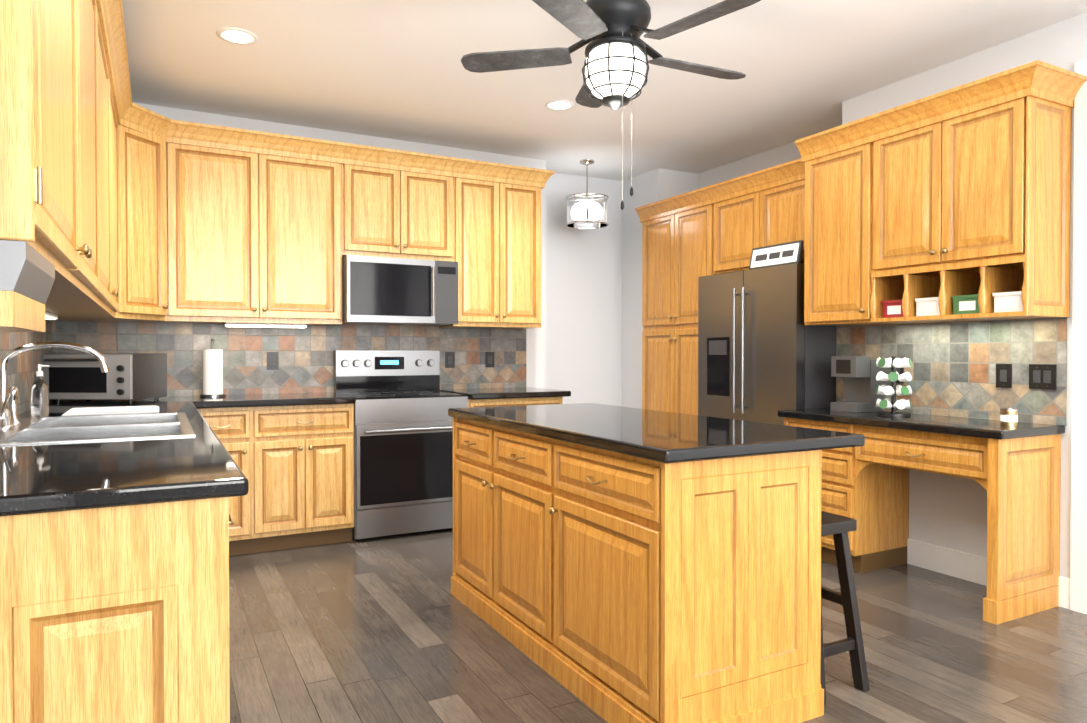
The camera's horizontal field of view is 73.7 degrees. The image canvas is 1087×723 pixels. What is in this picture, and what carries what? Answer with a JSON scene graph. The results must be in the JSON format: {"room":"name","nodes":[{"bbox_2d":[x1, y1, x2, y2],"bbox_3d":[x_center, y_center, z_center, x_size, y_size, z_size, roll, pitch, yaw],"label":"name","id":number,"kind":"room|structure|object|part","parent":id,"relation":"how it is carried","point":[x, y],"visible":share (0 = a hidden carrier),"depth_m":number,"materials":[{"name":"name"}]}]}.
{"room":"kitchen","nodes":[
{"label":"kitchen","id":0,"kind":"room"},
{"bbox_2d":[133,102,545,395],"bbox_3d":[-1.559,-0.244,5.286,3.350,2.750,0.420,0,1,-28],"label":"wall","id":1,"kind":"structure","parent":0,"point":[535,357],"depth_m":5.41,"materials":[{"name":"white paint"}]},
{"bbox_2d":[50,125,167,322],"bbox_3d":[-2.524,-0.783,4.180,0.608,1.085,0.608,0,1,-28],"label":"upper cabinet","id":2,"kind":"object","parent":1,"relation":"attached to","point":[143,157],"depth_m":4.12,"materials":[{"name":"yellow wood"}]},
{"bbox_2d":[0,396,248,516],"bbox_3d":[-1.788,0.259,2.960,0.748,0.040,3.478,0,1,-28],"label":"countertop","id":3,"kind":"structure","parent":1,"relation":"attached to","point":[63,476],"depth_m":1.71,"materials":[{"name":"stone"}]},
{"bbox_2d":[31,364,49,416],"bbox_3d":[-2.147,0.125,3.091,0.067,0.225,0.064,0,1,-28],"label":"soap bottle","id":4,"kind":"object","parent":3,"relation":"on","point":[39,398],"visible":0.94,"depth_m":3.07,"materials":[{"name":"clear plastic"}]},
{"bbox_2d":[0,412,194,445],"bbox_3d":[-1.667,0.327,2.697,0.627,0.179,1.024,0,1,-28],"label":"sink basin","id":5,"kind":"object","parent":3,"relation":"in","point":[42,430],"visible":0.21,"depth_m":2.73,"materials":[{"name":"silver metal"}]},
{"bbox_2d":[0,341,109,429],"bbox_3d":[-1.802,0.082,2.671,0.354,0.311,0.277,0,1,-28],"label":"faucet","id":6,"kind":"object","parent":5,"relation":"on","point":[9,418],"visible":1,"depth_m":2.60,"materials":[{"name":"silver metal"}]},
{"bbox_2d":[43,353,166,401],"bbox_3d":[-2.497,0.089,4.124,0.500,0.270,0.383,0,1,4],"label":"toaster oven","id":7,"kind":"object","parent":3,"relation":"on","point":[130,377],"visible":0.92,"depth_m":3.98,"materials":[{"name":"silver metal"}]},
{"bbox_2d":[62,405,158,415],"bbox_3d":[-1.980,0.227,3.340,0.370,0.016,0.350,0,1,-28],"label":"dish mat","id":8,"kind":"object","parent":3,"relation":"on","point":[87,411],"visible":0.98,"depth_m":3.26,"materials":[{"name":"grey fabric"}]},
{"bbox_2d":[168,143,343,325],"bbox_3d":[-1.861,-0.789,4.686,1.038,1.085,0.338,0,1,-28],"label":"upper cabinet","id":9,"kind":"object","parent":1,"relation":"attached to","point":[254,238],"depth_m":4.53,"materials":[{"name":"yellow wood"}]},
{"bbox_2d":[45,311,306,327],"bbox_3d":[-1.712,-0.221,3.618,1.390,0.023,2.220,0,1,-28],"label":"light bar","id":10,"kind":"object","parent":9,"relation":"attached to","point":[50,316],"visible":0.44,"depth_m":4.72,"materials":[{"name":"white plastic"}]},
{"bbox_2d":[188,392,355,407],"bbox_3d":[-1.714,0.239,4.574,0.896,0.040,0.698,0,1,-28],"label":"countertop","id":11,"kind":"structure","parent":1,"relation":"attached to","point":[310,398],"depth_m":4.36,"materials":[{"name":"stone"}]},
{"bbox_2d":[200,339,225,396],"bbox_3d":[-2.076,0.038,4.549,0.150,0.362,0.150,0,1,-28],"label":"paper towel","id":12,"kind":"object","parent":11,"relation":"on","point":[212,372],"visible":1,"depth_m":4.50,"materials":[{"name":"white paper"}]},
{"bbox_2d":[267,352,278,369],"bbox_3d":[-1.829,-0.005,4.893,0.075,0.120,0.009,0,1,-28],"label":"electrical outlet plate","id":13,"kind":"object","parent":1,"relation":"attached to","point":[272,361],"depth_m":4.89,"materials":[{"name":"black plastic"}]},
{"bbox_2d":[51,321,525,395],"bbox_3d":[-1.536,-0.254,5.055,3.168,0.935,0.008,0,1,-28],"label":"backsplash","id":14,"kind":"structure","parent":1,"relation":"attached to","point":[306,359],"depth_m":4.95,"materials":[{"name":"tile"}]},
{"bbox_2d":[344,164,455,261],"bbox_3d":[-1.058,-1.024,5.112,0.782,0.625,0.338,0,1,-28],"label":"upper cabinet","id":15,"kind":"object","parent":1,"relation":"attached to","point":[389,213],"depth_m":4.96,"materials":[{"name":"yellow wood"}]},
{"bbox_2d":[96,0,554,188],"bbox_3d":[-0.634,-1.346,3.390,3.208,0.120,3.768,0,1,-28],"label":"crown molding","id":16,"kind":"structure","parent":15,"relation":"attached to","point":[130,114],"depth_m":4.52,"materials":[{"name":"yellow wood"}]},
{"bbox_2d":[342,255,457,325],"bbox_3d":[-1.024,-0.480,5.054,0.770,0.433,0.463,0,1,-28],"label":"microwave","id":17,"kind":"object","parent":15,"relation":"attached to","point":[387,291],"visible":1,"depth_m":4.87,"materials":[{"name":"silver metal"}]},
{"bbox_2d":[445,352,454,367],"bbox_3d":[-0.708,-0.012,5.490,0.075,0.120,0.009,0,1,-28],"label":"electrical outlet plate","id":18,"kind":"object","parent":1,"relation":"attached to","point":[449,356],"depth_m":5.49,"materials":[{"name":"black plastic"}]},
{"bbox_2d":[438,177,540,328],"bbox_3d":[-0.400,-0.799,5.465,0.710,1.085,0.338,0,1,-28],"label":"upper cabinet","id":19,"kind":"object","parent":1,"relation":"attached to","point":[498,225],"depth_m":5.31,"materials":[{"name":"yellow wood"}]},
{"bbox_2d":[485,352,493,366],"bbox_3d":[-0.417,-0.014,5.645,0.075,0.120,0.009,0,1,-28],"label":"electrical outlet plate","id":20,"kind":"object","parent":1,"relation":"attached to","point":[489,356],"depth_m":5.64,"materials":[{"name":"black plastic"}]},
{"bbox_2d":[546,173,621,405],"bbox_3d":[0.321,-0.259,6.458,1.070,2.750,0.120,0,1,-28],"label":"wall","id":21,"kind":"structure","parent":0,"point":[583,315],"depth_m":6.41,"materials":[{"name":"white paint"}]},
{"bbox_2d":[122,0,1086,180],"bbox_3d":[1.002,-1.608,1.920,4.980,0.060,8.740,0,1,-28],"label":"ceiling","id":22,"kind":"structure","parent":0,"point":[392,69],"depth_m":3.96,"materials":[{"name":"white paint"}]},
{"bbox_2d":[216,27,257,44],"bbox_3d":[-1.501,-1.595,3.555,0.190,0.006,0.190,0,1,-28],"label":"recessed light","id":23,"kind":"object","parent":22,"relation":"in","point":[234,35],"visible":1,"depth_m":3.55,"materials":[{"name":"white"}]},
{"bbox_2d":[545,100,574,109],"bbox_3d":[0.102,-1.607,4.545,0.190,0.006,0.190,0,1,-28],"label":"recessed light","id":24,"kind":"object","parent":22,"relation":"in","point":[559,104],"visible":1,"depth_m":4.54,"materials":[{"name":"white"}]},
{"bbox_2d":[566,159,608,229],"bbox_3d":[0.354,-1.364,5.883,0.352,0.525,0.352,0,1,-28],"label":"pendant lamp","id":25,"kind":"object","parent":22,"relation":"hanging from","point":[586,210],"visible":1,"depth_m":5.75,"materials":[{"name":"white glass"}]},
{"bbox_2d":[461,0,760,209],"bbox_3d":[0.343,-1.101,3.026,1.230,0.980,1.271,0,1,-28],"label":"fan light","id":26,"kind":"object","parent":22,"relation":"hanging from","point":[617,49],"visible":1,"depth_m":2.92,"materials":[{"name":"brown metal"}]},
{"bbox_2d":[229,528,1086,722],"bbox_3d":[1.002,1.202,1.955,4.980,0.060,8.740,0,1,-28],"label":"floor","id":27,"kind":"structure","parent":0,"point":[388,629],"depth_m":2.89,"materials":[{"name":"brown wood"}]},
{"bbox_2d":[0,496,235,722],"bbox_3d":[-1.112,0.736,1.645,0.698,0.880,0.472,0,1,-28],"label":"base cabinet","id":28,"kind":"object","parent":27,"relation":"on","point":[119,614],"depth_m":1.50,"materials":[{"name":"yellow wood"}]},
{"bbox_2d":[198,407,255,554],"bbox_3d":[-2.021,0.701,4.444,0.370,0.880,0.648,0,1,-28],"label":"base cabinet","id":29,"kind":"object","parent":27,"relation":"on","point":[235,427],"depth_m":4.23,"materials":[{"name":"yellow wood"}]},
{"bbox_2d":[256,404,353,552],"bbox_3d":[-1.594,0.698,4.672,0.598,0.880,0.648,0,1,-28],"label":"base cabinet","id":30,"kind":"object","parent":27,"relation":"on","point":[305,453],"depth_m":4.39,"materials":[{"name":"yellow wood"}]},
{"bbox_2d":[334,351,467,539],"bbox_3d":[-0.972,0.530,4.951,0.754,1.210,0.681,0,1,-28],"label":"range","id":31,"kind":"object","parent":27,"relation":"on","point":[403,451],"visible":0.92,"depth_m":4.72,"materials":[{"name":"silver metal"}]},
{"bbox_2d":[440,387,570,407],"bbox_3d":[-0.302,0.670,5.337,0.776,0.920,0.688,0,1,-28],"label":"base cabinet","id":32,"kind":"object","parent":27,"relation":"on","point":[513,402],"depth_m":5.09,"materials":[{"name":"brown wood"}]},
{"bbox_3d":[-0.302,0.230,5.332,0.776,0.040,0.688,0,1,-28],"label":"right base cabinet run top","id":33,"kind":"part","parent":32,"relation":"part of","materials":[{"name":"black stone"}]},
{"bbox_2d":[451,417,823,722],"bbox_3d":[0.223,0.719,2.984,0.678,0.880,1.716,0,1,-28],"label":"kitchen island","id":34,"kind":"object","parent":27,"relation":"on","point":[610,586],"visible":1,"depth_m":2.32,"materials":[{"name":"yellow wood"}]},
{"bbox_2d":[448,403,864,463],"bbox_3d":[0.306,0.259,3.017,0.840,0.040,1.750,0,1,-28],"label":"island countertop","id":35,"kind":"structure","parent":34,"relation":"on","point":[663,436],"depth_m":2.53,"materials":[{"name":"stone"}]},
{"bbox_2d":[642,179,804,414],"bbox_3d":[1.492,-0.020,5.357,0.637,2.300,1.810,0,1,-28],"label":"pantry cabinet","id":36,"kind":"object","parent":27,"relation":"on","point":[682,252],"visible":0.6,"depth_m":5.49,"materials":[{"name":"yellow wood"}]},
{"bbox_2d":[698,263,835,424],"bbox_3d":[1.613,0.265,4.937,0.786,1.740,0.900,0,1,-28],"label":"fridge","id":37,"kind":"object","parent":27,"relation":"on","point":[765,353],"visible":0.33,"depth_m":4.64,"materials":[{"name":"grey metal"}]},
{"bbox_2d":[749,240,803,269],"bbox_3d":[1.482,-0.673,4.635,0.049,0.150,0.420,0,1,-28],"label":"sign","id":38,"kind":"object","parent":37,"relation":"on","point":[778,254],"visible":0.92,"depth_m":4.61,"materials":[{"name":"grey"}]},
{"bbox_2d":[820,511,869,704],"bbox_3d":[0.924,0.862,2.736,0.252,0.600,0.523,0,1,-28],"label":"stool","id":39,"kind":"object","parent":27,"relation":"on","point":[838,527],"visible":0.23,"depth_m":2.58,"materials":[{"name":"black wood"}]},
{"bbox_2d":[784,417,1060,624],"bbox_3d":[1.913,0.741,3.862,0.508,0.815,1.280,0,1,-28],"label":"desk","id":40,"kind":"object","parent":27,"relation":"on","point":[866,486],"visible":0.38,"depth_m":3.39,"materials":[{"name":"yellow wood"}]},
{"bbox_2d":[778,407,1064,439],"bbox_3d":[1.916,0.313,3.847,0.513,0.040,1.300,0,1,-28],"label":"countertop","id":41,"kind":"structure","parent":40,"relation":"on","point":[976,427],"depth_m":3.56,"materials":[{"name":"stone"}]},
{"bbox_2d":[830,356,884,412],"bbox_3d":[1.832,0.128,4.231,0.242,0.320,0.180,0,1,-28],"label":"coffee maker","id":42,"kind":"object","parent":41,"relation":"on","point":[859,374],"visible":0.92,"depth_m":4.17,"materials":[{"name":"silver metal"}]},
{"bbox_2d":[875,356,911,415],"bbox_3d":[1.912,0.132,3.956,0.181,0.320,0.181,0,1,-28],"label":"carousel","id":43,"kind":"object","parent":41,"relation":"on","point":[893,390],"visible":1,"depth_m":3.91,"materials":[{"name":"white plastic"}]},
{"bbox_2d":[1000,407,1017,425],"bbox_3d":[2.173,0.256,3.383,0.072,0.086,0.072,0,1,-28],"label":"candle jar","id":44,"kind":"object","parent":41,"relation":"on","point":[1008,416],"visible":1,"depth_m":3.36,"materials":[{"name":"white glass"}]},
{"bbox_2d":[622,168,697,408],"bbox_3d":[1.081,-0.260,6.489,0.540,2.750,0.540,0,1,-28],"label":"wall","id":45,"kind":"structure","parent":0,"point":[655,185],"depth_m":6.41,"materials":[{"name":"white paint"}]},
{"bbox_2d":[698,142,800,188],"bbox_3d":[1.826,-0.248,5.537,0.120,2.750,1.840,0,1,-28],"label":"wall","id":46,"kind":"structure","parent":0,"point":[789,152],"depth_m":5.74,"materials":[{"name":"white paint"}]},
{"bbox_2d":[842,12,1086,577],"bbox_3d":[3.549,-0.202,1.878,0.520,2.750,6.240,0,1,-28],"label":"wall","id":47,"kind":"structure","parent":0,"point":[948,511],"depth_m":3.79,"materials":[{"name":"white paint"}]},
{"bbox_2d":[896,367,903,382],"bbox_3d":[2.030,0.065,4.154,0.009,0.120,0.075,0,1,-28],"label":"electrical outlet plate","id":48,"kind":"object","parent":47,"relation":"attached to","point":[900,370],"depth_m":4.14,"materials":[{"name":"black plastic"}]},
{"bbox_2d":[804,96,1071,325],"bbox_3d":[1.989,-0.712,3.842,0.377,1.000,1.276,0,1,-28],"label":"upper cabinet","id":49,"kind":"object","parent":47,"relation":"attached to","point":[976,202],"visible":1,"depth_m":3.57,"materials":[{"name":"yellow wood"}]},
{"bbox_2d":[635,60,1086,222],"bbox_3d":[1.556,-1.221,4.604,0.418,0.180,3.172,0,1,-28],"label":"crown molding","id":50,"kind":"structure","parent":49,"relation":"attached to","point":[1039,79],"depth_m":3.73,"materials":[{"name":"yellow wood"}]},
{"bbox_2d":[881,300,903,317],"bbox_3d":[1.931,-0.280,3.894,0.150,0.094,0.150,0,1,-28],"label":"box","id":51,"kind":"object","parent":49,"relation":"in","point":[892,308],"visible":0.52,"depth_m":3.87,"materials":[{"name":"red cardboard"}]},
{"bbox_2d":[915,297,939,315],"bbox_3d":[2.023,-0.278,3.720,0.150,0.094,0.150,0,1,-28],"label":"box","id":52,"kind":"object","parent":49,"relation":"in","point":[927,306],"visible":0.59,"depth_m":3.69,"materials":[{"name":"white cardboard"}]},
{"bbox_2d":[952,294,979,314],"bbox_3d":[2.116,-0.276,3.546,0.150,0.094,0.150,0,1,-28],"label":"box","id":53,"kind":"object","parent":49,"relation":"in","point":[965,304],"visible":0.59,"depth_m":3.52,"materials":[{"name":"green cardboard"}]},
{"bbox_2d":[992,291,1022,312],"bbox_3d":[2.209,-0.274,3.372,0.150,0.094,0.150,0,1,-28],"label":"box","id":54,"kind":"object","parent":49,"relation":"in","point":[1007,301],"visible":0.62,"depth_m":3.34,"materials":[{"name":"white cardboard"}]},
{"bbox_2d":[836,317,1066,424],"bbox_3d":[2.140,0.040,3.963,0.008,0.505,1.300,0,1,-28],"label":"backsplash","id":55,"kind":"structure","parent":47,"relation":"attached to","point":[952,370],"depth_m":3.79,"materials":[{"name":"tile"}]},
{"bbox_2d":[907,539,1069,608],"bbox_3d":[2.152,1.077,3.948,0.014,0.140,1.300,0,1,-28],"label":"baseboard","id":56,"kind":"structure","parent":47,"relation":"attached to","point":[959,564],"depth_m":3.85,"materials":[{"name":"white"}]},
{"bbox_2d":[996,364,1011,387],"bbox_3d":[2.307,0.071,3.633,0.009,0.120,0.075,0,1,-28],"label":"electrical outlet plate","id":57,"kind":"object","parent":47,"relation":"attached to","point":[1003,371],"depth_m":3.63,"materials":[{"name":"black plastic"}]},
{"bbox_2d":[1029,364,1056,389],"bbox_3d":[2.392,0.073,3.474,0.009,0.120,0.120,0,1,-28],"label":"electrical outlet plate","id":58,"kind":"object","parent":47,"relation":"attached to","point":[1042,376],"depth_m":3.47,"materials":[{"name":"black plastic"}]},
{"bbox_2d":[1070,59,1086,613],"bbox_3d":[2.779,-0.105,2.880,0.138,2.530,1.150,0,1,-28],"label":"door frame","id":59,"kind":"structure","parent":47,"relation":"attached to","point":[1078,568],"depth_m":3.33,"materials":[{"name":"white wood"}]},
{"bbox_3d":[-1.133,-0.189,0.799,0.120,2.750,8.740,0,1,-28],"label":"wall","id":60,"kind":"structure","parent":0,"visible":0},
{"bbox_2d":[0,320,51,413],"bbox_3d":[-2.062,0.010,2.682,0.008,0.465,3.692,0,1,-28],"label":"backsplash","id":61,"kind":"structure","parent":60,"relation":"attached to","point":[22,368],"depth_m":3.41,"materials":[{"name":"tile"}]},
{"bbox_2d":[0,0,83,287],"bbox_3d":[-1.213,-0.749,1.476,0.378,1.085,0.781,0,1,-28],"label":"upper cabinet","id":62,"kind":"object","parent":60,"relation":"attached to","point":[42,41],"depth_m":1.38,"materials":[{"name":"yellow wood"}]},
{"bbox_2d":[0,240,54,331],"bbox_3d":[-1.127,-0.132,1.317,0.358,0.144,0.395,0,1,-28],"label":"under-cabinet range hood","id":63,"kind":"object","parent":62,"relation":"attached to","point":[27,275],"visible":1,"depth_m":1.27,"materials":[{"name":"silver metal"}]},
{"bbox_2d":[46,0,103,303],"bbox_3d":[-1.578,-0.758,2.160,0.378,1.085,0.770,0,1,-28],"label":"upper cabinet","id":64,"kind":"object","parent":60,"relation":"attached to","point":[92,292],"depth_m":2.45,"materials":[{"name":"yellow wood"}]},
{"bbox_2d":[45,48,115,315],"bbox_3d":[-1.940,-0.766,2.839,0.378,1.085,0.769,0,1,-28],"label":"upper cabinet","id":65,"kind":"object","parent":60,"relation":"attached to","point":[106,215],"depth_m":3.21,"materials":[{"name":"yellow wood"}]},
{"bbox_2d":[50,94,123,319],"bbox_3d":[-2.302,-0.775,3.518,0.378,1.085,0.770,0,1,-28],"label":"upper cabinet","id":66,"kind":"object","parent":60,"relation":"attached to","point":[115,126],"depth_m":3.90,"materials":[{"name":"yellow wood"}]},
{"bbox_2d":[168,264,171,315],"bbox_3d":[-2.281,-0.790,4.117,0.246,1.040,0.245,0,1,-28],"label":"upper cabinet","id":67,"kind":"object","parent":60,"relation":"attached to","point":[169,265],"depth_m":4.31,"materials":[{"name":"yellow wood"}]}
]}

